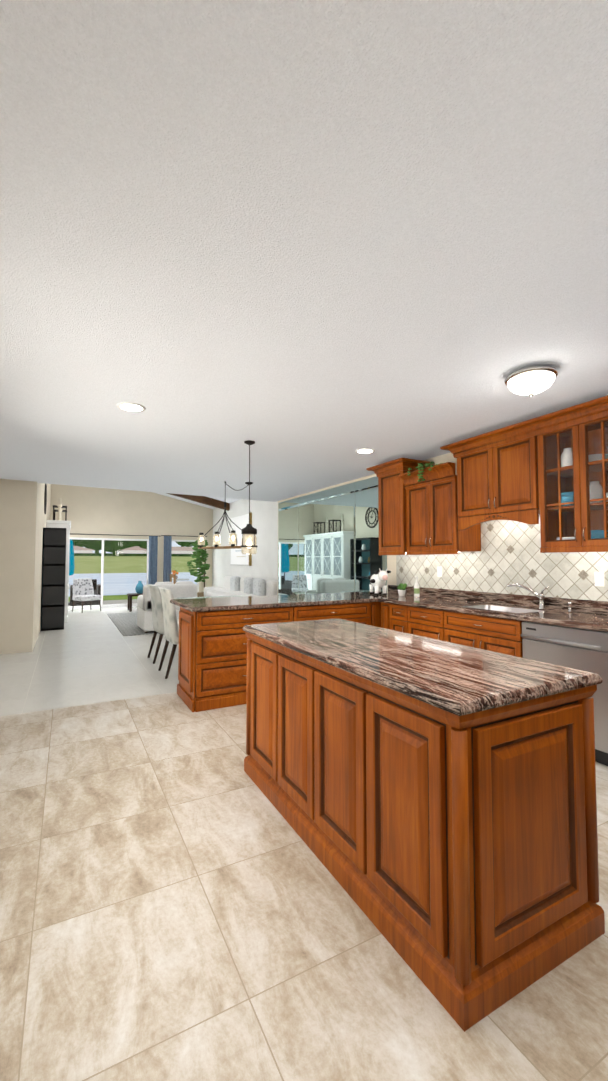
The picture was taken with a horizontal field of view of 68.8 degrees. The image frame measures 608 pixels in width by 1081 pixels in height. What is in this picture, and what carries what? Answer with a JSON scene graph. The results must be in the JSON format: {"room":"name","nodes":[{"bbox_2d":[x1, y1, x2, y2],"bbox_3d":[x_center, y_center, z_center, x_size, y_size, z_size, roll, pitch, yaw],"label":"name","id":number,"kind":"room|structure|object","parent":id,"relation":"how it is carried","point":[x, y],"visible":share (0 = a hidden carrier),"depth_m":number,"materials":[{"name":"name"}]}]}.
{"room":"dining room and kitchen","nodes":[
{"label":"dining room and kitchen","id":0,"kind":"room"},
{"bbox_2d":[0,479,36,653],"bbox_3d":[-5.309,-0.519,6.099,2.800,4.300,0.120,1,-3,-28],"label":"wall","id":1,"kind":"structure","parent":0,"point":[18,508],"depth_m":6.56,"materials":[{"name":"beige paint"}]},
{"bbox_2d":[33,483,50,648],"bbox_3d":[-5.594,-0.367,9.471,0.120,4.300,6.103,1,-3,-28],"label":"wall","id":2,"kind":"structure","parent":0,"point":[42,517],"depth_m":7.74,"materials":[{"name":"beige paint"}]},
{"bbox_2d":[44,484,46,513],"bbox_3d":[-5.282,-0.855,9.072,0.025,0.640,0.640,1,-3,-28],"label":"wall clock","id":3,"kind":"object","parent":2,"relation":"attached to","point":[45,499],"visible":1,"depth_m":8.91,"materials":[{"name":"black metal"}]},
{"bbox_2d":[50,484,212,591],"bbox_3d":[-4.953,-0.199,13.202,4.770,4.300,0.120,1,-3,-28],"label":"wall","id":4,"kind":"structure","parent":0,"point":[115,513],"depth_m":13.12,"materials":[{"name":"beige paint"}]},
{"bbox_2d":[68,537,148,609],"bbox_3d":[-5.825,0.929,12.682,2.650,2.000,0.105,1,-3,-28],"label":"window","id":5,"kind":"structure","parent":4,"relation":"in","point":[101,585],"depth_m":12.71,"materials":[{"name":"white"}]},
{"bbox_2d":[70,533,159,584],"bbox_3d":[-5.657,0.857,12.636,3.000,2.080,0.124,1,-3,-28],"label":"curtain","id":6,"kind":"object","parent":4,"relation":"attached to","point":[153,553],"visible":0.81,"depth_m":13.22,"materials":[{"name":"blue fabric"}]},
{"bbox_2d":[161,535,206,581],"bbox_3d":[-3.699,0.894,13.681,1.400,2.100,0.124,1,-3,-28],"label":"curtain","id":7,"kind":"object","parent":4,"relation":"attached to","point":[167,557],"visible":0.71,"depth_m":13.45,"materials":[{"name":"blue fabric"}]},
{"bbox_2d":[172,540,199,592],"bbox_3d":[-3.721,0.979,13.805,0.920,2.000,0.105,1,-3,-28],"label":"window","id":8,"kind":"structure","parent":4,"relation":"in","point":[197,583],"depth_m":13.87,"materials":[{"name":"white"}]},
{"bbox_2d":[37,482,275,501],"bbox_3d":[-2.316,-1.713,7.915,4.158,1.750,0.120,2,-3,-32],"label":"soffit","id":9,"kind":"structure","parent":0,"point":[150,491],"depth_m":7.68,"materials":[{"name":"white paint"}]},
{"bbox_2d":[153,492,240,508],"bbox_3d":[-3.487,-1.729,10.525,4.770,1.169,6.340,1,-3,-28],"label":"ceiling","id":10,"kind":"structure","parent":0,"point":[229,500],"depth_m":13.40,"materials":[{"name":"white paint"}]},
{"bbox_2d":[212,499,277,586],"bbox_3d":[-1.531,-0.265,11.732,0.120,4.300,5.940,1,-3,-28],"label":"wall","id":11,"kind":"structure","parent":0,"point":[264,566],"depth_m":11.04,"materials":[{"name":"white paint"}]},
{"bbox_2d":[167,493,229,510],"bbox_3d":[-4.171,-1.510,11.795,4.526,1.196,0.150,1,-3,-28],"label":"beam","id":12,"kind":"structure","parent":11,"relation":"attached to","point":[205,500],"depth_m":12.47,"materials":[{"name":"brown wood"}]},
{"bbox_2d":[230,512,251,565],"bbox_3d":[-1.702,-0.004,11.856,0.050,1.350,1.540,1,-3,-28],"label":"picture","id":13,"kind":"object","parent":11,"relation":"attached to","point":[238,558],"visible":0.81,"depth_m":11.82,"materials":[{"name":"white paper"}]},
{"bbox_2d":[0,607,607,1080],"bbox_3d":[-2.696,1.675,5.915,7.570,0.100,14.940,1,-3,-28],"label":"floor","id":14,"kind":"structure","parent":0,"point":[177,903],"depth_m":1.63,"materials":[{"name":"tile"}]},
{"bbox_2d":[40,527,65,630],"bbox_3d":[-5.141,0.769,9.131,0.400,2.000,1.000,1,-3,-28],"label":"bookcase","id":15,"kind":"object","parent":14,"relation":"on","point":[53,580],"visible":1,"depth_m":8.69,"materials":[{"name":"black wood"}]},
{"bbox_2d":[46,520,70,621],"bbox_3d":[-6.061,0.726,10.956,0.494,2.250,2.540,1,-3,-28],"label":"hutch","id":16,"kind":"object","parent":14,"relation":"on","point":[58,524],"visible":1,"depth_m":9.94,"materials":[{"name":"white paint"}]},
{"bbox_2d":[57,498,61,520],"bbox_3d":[-5.639,-0.709,10.236,0.120,0.550,0.120,1,-3,-28],"label":"lantern","id":17,"kind":"object","parent":16,"relation":"on","point":[59,505],"visible":0.94,"depth_m":10.21,"materials":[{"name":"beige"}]},
{"bbox_2d":[53,505,66,520],"bbox_3d":[-5.851,-0.619,10.629,0.300,0.405,0.300,1,-3,-28],"label":"lantern","id":18,"kind":"object","parent":16,"relation":"on","point":[55,506],"visible":0.58,"depth_m":10.56,"materials":[{"name":"black metal"}]},
{"bbox_2d":[72,578,100,612],"bbox_3d":[-5.844,1.463,11.895,0.641,0.866,0.540,-2,-3,37],"label":"accent armchair","id":19,"kind":"object","parent":14,"relation":"on","point":[83,589],"visible":1,"depth_m":11.90,"materials":[{"name":"fabric"}]},
{"bbox_2d":[107,612,159,635],"bbox_3d":[-3.158,1.807,10.088,2.150,0.012,3.700,1,-3,-28],"label":"living room rug","id":20,"kind":"object","parent":14,"relation":"on","point":[126,624],"visible":0.36,"depth_m":9.48,"materials":[{"name":"grey fabric"}]},
{"bbox_2d":[137,576,277,632],"bbox_3d":[-2.327,1.312,9.987,2.800,0.968,3.400,1,-3,-28],"label":"sectional sofa","id":21,"kind":"object","parent":20,"relation":"on","point":[239,586],"visible":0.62,"depth_m":9.00,"materials":[{"name":"fabric"}]},
{"bbox_2d":[127,593,142,611],"bbox_3d":[-4.399,1.681,12.154,0.800,0.450,0.500,1,-3,-28],"label":"side table","id":22,"kind":"object","parent":14,"relation":"on","point":[129,595],"visible":0.5,"depth_m":11.83,"materials":[{"name":"brown wood"}]},
{"bbox_2d":[135,581,143,593],"bbox_3d":[-4.378,1.281,12.183,0.488,0.349,0.240,1,-3,-28],"label":"vase","id":23,"kind":"object","parent":22,"relation":"on","point":[139,588],"visible":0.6,"depth_m":12.05,"materials":[{"name":"blue ceramic"}]},
{"bbox_2d":[148,584,178,663],"bbox_3d":[-1.857,1.128,6.161,0.583,1.024,0.480,1,-3,-28],"label":"dining chair","id":24,"kind":"object","parent":14,"relation":"on","point":[157,613],"visible":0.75,"depth_m":5.89,"materials":[{"name":"fabric"}]},
{"bbox_2d":[158,588,178,678],"bbox_3d":[-1.466,1.095,5.429,0.583,1.024,0.480,1,-3,-28],"label":"dining chair","id":25,"kind":"object","parent":14,"relation":"on","point":[171,630],"visible":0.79,"depth_m":5.16,"materials":[{"name":"fabric"}]},
{"bbox_2d":[170,574,175,583],"bbox_3d":[-4.108,1.469,12.999,0.550,0.950,0.550,1,-3,-28],"label":"chair","id":26,"kind":"object","parent":14,"relation":"on","point":[173,576],"visible":0.12,"depth_m":12.92,"materials":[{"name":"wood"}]},
{"bbox_2d":[187,539,209,596],"bbox_3d":[-3.041,0.940,12.999,0.708,2.006,1.280,1,-3,-28],"label":"ficus plant","id":27,"kind":"object","parent":14,"relation":"on","point":[197,554],"visible":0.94,"depth_m":12.88,"materials":[{"name":"green plant"}]},
{"bbox_2d":[177,595,242,598],"bbox_3d":[-1.155,1.281,6.615,1.050,0.750,1.950,1,-3,-28],"label":"dining table","id":28,"kind":"object","parent":14,"relation":"on","point":[208,597],"visible":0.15,"depth_m":7.29,"materials":[{"name":"white"}]},
{"bbox_2d":[177,606,296,711],"bbox_3d":[-0.703,1.114,4.496,1.014,0.894,0.646,1,-3,-28],"label":"base cabinet","id":29,"kind":"object","parent":14,"relation":"on","point":[212,662],"depth_m":4.13,"materials":[{"name":"brown wood"}]},
{"bbox_2d":[170,593,377,611],"bbox_3d":[-0.319,0.663,4.885,2.070,0.040,0.975,1,-3,-28],"label":"countertop","id":30,"kind":"structure","parent":29,"relation":"on","point":[270,601],"depth_m":4.69,"materials":[{"name":"stone"}]},
{"bbox_2d":[297,602,372,625],"bbox_3d":[0.163,1.135,4.959,0.952,0.894,0.646,1,-3,-28],"label":"base cabinet","id":31,"kind":"object","parent":14,"relation":"on","point":[362,613],"depth_m":4.74,"materials":[{"name":"brown wood"}]},
{"bbox_2d":[373,602,380,626],"bbox_3d":[0.932,1.154,5.383,0.669,0.894,0.621,1,-3,-28],"label":"base cabinet","id":32,"kind":"object","parent":14,"relation":"on","point":[376,605],"depth_m":4.99,"materials":[{"name":"brown wood"}]},
{"bbox_2d":[389,603,405,632],"bbox_3d":[1.264,1.128,4.812,0.622,0.894,0.282,1,-3,-28],"label":"base cabinet","id":33,"kind":"object","parent":14,"relation":"on","point":[396,612],"depth_m":4.70,"materials":[{"name":"brown wood"}]},
{"bbox_2d":[244,631,604,1031],"bbox_3d":[0.356,1.014,2.262,0.721,0.894,1.801,1,-3,-28],"label":"kitchen island","id":34,"kind":"object","parent":14,"relation":"on","point":[457,856],"visible":0.88,"depth_m":1.52,"materials":[{"name":"brown wood"}]},
{"bbox_2d":[243,618,602,715],"bbox_3d":[0.356,0.546,2.283,0.745,0.040,1.825,1,-3,-28],"label":"island countertop","id":35,"kind":"structure","parent":34,"relation":"on","point":[457,679],"depth_m":1.79,"materials":[{"name":"stone"}]},
{"bbox_2d":[405,606,492,650],"bbox_3d":[1.453,1.112,4.460,0.622,0.894,0.521,1,-3,-28],"label":"base cabinet","id":36,"kind":"object","parent":14,"relation":"on","point":[476,631],"depth_m":4.03,"materials":[{"name":"brown wood"}]},
{"bbox_2d":[342,585,607,631],"bbox_3d":[1.446,0.592,4.473,0.643,0.145,3.369,1,-3,-28],"label":"countertop","id":37,"kind":"structure","parent":36,"relation":"on","point":[593,615],"depth_m":3.95,"materials":[{"name":"stone"}]},
{"bbox_2d":[368,568,390,594],"bbox_3d":[0.925,0.501,5.430,0.294,0.331,0.469,1,-3,-28],"label":"cow figurine","id":38,"kind":"object","parent":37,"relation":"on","point":[378,579],"visible":1,"depth_m":5.36,"materials":[{"name":"white ceramic"}]},
{"bbox_2d":[397,583,406,595],"bbox_3d":[1.170,0.584,5.277,0.102,0.152,0.130,1,-3,-28],"label":"potted plant","id":39,"kind":"object","parent":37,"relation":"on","point":[401,587],"visible":1,"depth_m":5.25,"materials":[{"name":"green plant"}]},
{"bbox_2d":[414,576,419,596],"bbox_3d":[1.304,0.533,5.132,0.065,0.240,0.065,1,-3,-28],"label":"soap bottle","id":40,"kind":"object","parent":37,"relation":"on","point":[416,590],"depth_m":5.11,"materials":[{"name":"white plastic"}]},
{"bbox_2d":[461,605,540,612],"bbox_3d":[1.748,0.705,3.932,0.379,0.197,0.619,1,-3,-28],"label":"sink basin","id":41,"kind":"object","parent":37,"relation":"in","point":[504,609],"visible":0.17,"depth_m":4.13,"materials":[{"name":"silver metal"}]},
{"bbox_2d":[507,584,572,611],"bbox_3d":[2.011,0.485,3.798,0.197,0.215,0.495,1,-3,-28],"label":"sink faucet","id":42,"kind":"object","parent":37,"relation":"on","point":[541,596],"visible":1,"depth_m":3.84,"materials":[{"name":"silver metal"}]},
{"bbox_2d":[521,621,607,765],"bbox_3d":[2.062,1.060,3.247,0.655,0.890,0.627,1,-3,-28],"label":"dishwasher","id":43,"kind":"object","parent":14,"relation":"on","point":[579,649],"visible":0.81,"depth_m":3.01,"materials":[{"name":"silver metal"}]},
{"bbox_2d":[0,0,607,500],"bbox_3d":[-1.516,-1.105,3.300,7.070,0.120,9.000,1,-3,-28],"label":"ceiling","id":44,"kind":"structure","parent":0,"point":[306,246],"depth_m":1.61,"materials":[{"name":"white paint"}]},
{"bbox_2d":[117,402,145,411],"bbox_3d":[-1.342,-1.033,3.447,0.210,0.010,0.210,1,-3,-28],"label":"recessed light","id":45,"kind":"object","parent":44,"relation":"in","point":[130,407],"visible":1,"depth_m":3.44,"materials":[{"name":"white paint"}]},
{"bbox_2d":[198,481,253,548],"bbox_3d":[-1.142,-0.385,6.668,0.744,1.013,0.993,1,-3,-28],"label":"dining chandelier","id":46,"kind":"object","parent":44,"relation":"hanging from","point":[216,538],"visible":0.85,"depth_m":6.63,"materials":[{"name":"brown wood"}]},
{"bbox_2d":[241,440,257,553],"bbox_3d":[-0.546,-0.428,4.435,0.168,1.129,0.168,1,-3,-28],"label":"light","id":47,"kind":"object","parent":44,"relation":"hanging from","point":[248,529],"visible":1,"depth_m":4.40,"materials":[{"name":"black metal"}]},
{"bbox_2d":[356,448,374,453],"bbox_3d":[0.666,-0.971,4.824,0.210,0.010,0.210,1,-3,-28],"label":"recessed light","id":48,"kind":"object","parent":44,"relation":"in","point":[365,450],"visible":0.98,"depth_m":4.81,"materials":[{"name":"white paint"}]},
{"bbox_2d":[504,366,557,396],"bbox_3d":[1.436,-0.987,2.808,0.304,0.158,0.304,1,-3,-28],"label":"flush ceiling light","id":49,"kind":"object","parent":44,"relation":"hanging from","point":[531,381],"visible":1,"depth_m":2.73,"materials":[{"name":"white glass"}]},
{"bbox_2d":[277,453,581,612],"bbox_3d":[1.817,0.159,5.026,0.510,2.850,9.000,1,-3,-28],"label":"wall","id":50,"kind":"structure","parent":0,"point":[391,559],"depth_m":5.79,"materials":[{"name":"white paint"}]},
{"bbox_2d":[278,476,386,594],"bbox_3d":[0.286,0.383,7.335,0.006,2.408,3.408,1,-3,-28],"label":"mirror","id":51,"kind":"object","parent":50,"relation":"attached to","point":[339,542],"visible":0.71,"depth_m":7.06,"materials":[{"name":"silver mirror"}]},
{"bbox_2d":[374,463,429,554],"bbox_3d":[1.180,-0.340,5.286,0.382,0.970,0.466,1,-3,-28],"label":"upper cabinet","id":52,"kind":"object","parent":50,"relation":"attached to","point":[392,482],"depth_m":5.14,"materials":[{"name":"brown wood"}]},
{"bbox_2d":[406,475,480,554],"bbox_3d":[1.475,-0.256,4.765,0.347,0.755,0.736,1,-3,-28],"label":"upper cabinet","id":53,"kind":"object","parent":50,"relation":"attached to","point":[433,525],"depth_m":4.58,"materials":[{"name":"brown wood"}]},
{"bbox_2d":[407,462,441,481],"bbox_3d":[1.317,-0.720,4.708,0.275,0.214,0.394,1,-3,-28],"label":"ivy","id":54,"kind":"object","parent":53,"relation":"on","point":[422,468],"visible":0.96,"depth_m":4.63,"materials":[{"name":"green plant"}]},
{"bbox_2d":[396,514,607,600],"bbox_3d":[2.418,0.141,3.357,0.004,0.865,5.248,1,-3,-28],"label":"tile backsplash","id":55,"kind":"structure","parent":50,"relation":"attached to","point":[505,556],"depth_m":4.20,"materials":[{"name":"beige tile"}]},
{"bbox_2d":[437,567,441,576],"bbox_3d":[1.529,0.353,5.000,0.007,0.116,0.072,1,-3,-28],"label":"electrical outlet","id":56,"kind":"object","parent":55,"relation":"attached to","point":[439,571],"visible":1,"depth_m":5.00,"materials":[{"name":"white plastic"}]},
{"bbox_2d":[594,572,603,586],"bbox_3d":[2.330,0.305,3.501,0.007,0.116,0.072,1,-3,-28],"label":"electrical outlet","id":57,"kind":"object","parent":55,"relation":"attached to","point":[599,578],"visible":1,"depth_m":3.50,"materials":[{"name":"white plastic"}]},
{"bbox_2d":[454,427,565,522],"bbox_3d":[1.852,-0.555,4.072,0.347,0.650,0.871,1,-3,-28],"label":"upper cabinet","id":58,"kind":"object","parent":50,"relation":"attached to","point":[551,469],"depth_m":3.80,"materials":[{"name":"brown wood"}]},
{"label":"outside","id":59,"kind":"structure","parent":0,"visible":0},
{"bbox_2d":[68,599,136,605],"bbox_3d":[-5.479,2.068,14.373,20.000,0.115,2.600,1,-3,-28],"label":"patio","id":60,"kind":"structure","parent":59,"point":[119,601],"depth_m":14.74,"materials":[{"name":"white concrete"}]},
{"bbox_2d":[68,539,74,604],"bbox_3d":[-7.306,0.797,13.646,0.448,2.350,0.448,1,-3,-28],"label":"umbrella","id":61,"kind":"object","parent":60,"relation":"on","point":[71,562],"depth_m":13.65,"materials":[{"name":"blue fabric"}]},
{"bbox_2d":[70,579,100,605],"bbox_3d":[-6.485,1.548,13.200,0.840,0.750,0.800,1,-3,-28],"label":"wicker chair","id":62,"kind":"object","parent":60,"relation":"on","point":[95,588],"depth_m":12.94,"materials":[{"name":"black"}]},
{"bbox_2d":[172,570,188,581],"bbox_3d":[-4.316,1.509,14.873,0.900,1.038,0.900,1,-3,-28],"label":"patio table","id":63,"kind":"object","parent":60,"relation":"on","point":[174,572],"depth_m":14.79,"materials":[{"name":"white"}]},
{"bbox_2d":[68,595,137,601],"bbox_3d":[-8.422,2.128,15.634,60.000,0.110,2.400,1,-3,-28],"label":"lawn","id":64,"kind":"structure","parent":59,"point":[113,597],"depth_m":16.40,"materials":[{"name":"green plant"}]},
{"bbox_2d":[68,572,196,596],"bbox_3d":[-17.706,3.029,32.986,120.000,0.130,37.000,1,-3,-28],"label":"lake","id":65,"kind":"structure","parent":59,"point":[126,579],"depth_m":32.74,"materials":[{"name":"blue liquid"}]},
{"bbox_2d":[72,539,196,556],"bbox_3d":[-41.552,-4.885,87.098,160.962,17.907,39.673,1,-3,-28],"label":"houses","id":66,"kind":"structure","parent":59,"point":[132,548],"depth_m":82.77,"materials":[{"name":"white"}]},
{"bbox_2d":[74,556,196,573],"bbox_3d":[-38.206,3.345,71.377,180.000,2.750,50.000,1,-3,-28],"label":"ground","id":67,"kind":"structure","parent":59,"point":[81,562],"depth_m":59.54,"materials":[{"name":"green plant"}]},
{"bbox_2d":[92,541,193,552],"bbox_3d":[-63.183,-50.772,120.605,400.000,125.000,0.001,1,-3,-28],"label":"sky","id":68,"kind":"structure","parent":59,"point":[174,544],"depth_m":131.37,"materials":[{"name":"white"}]}
]}

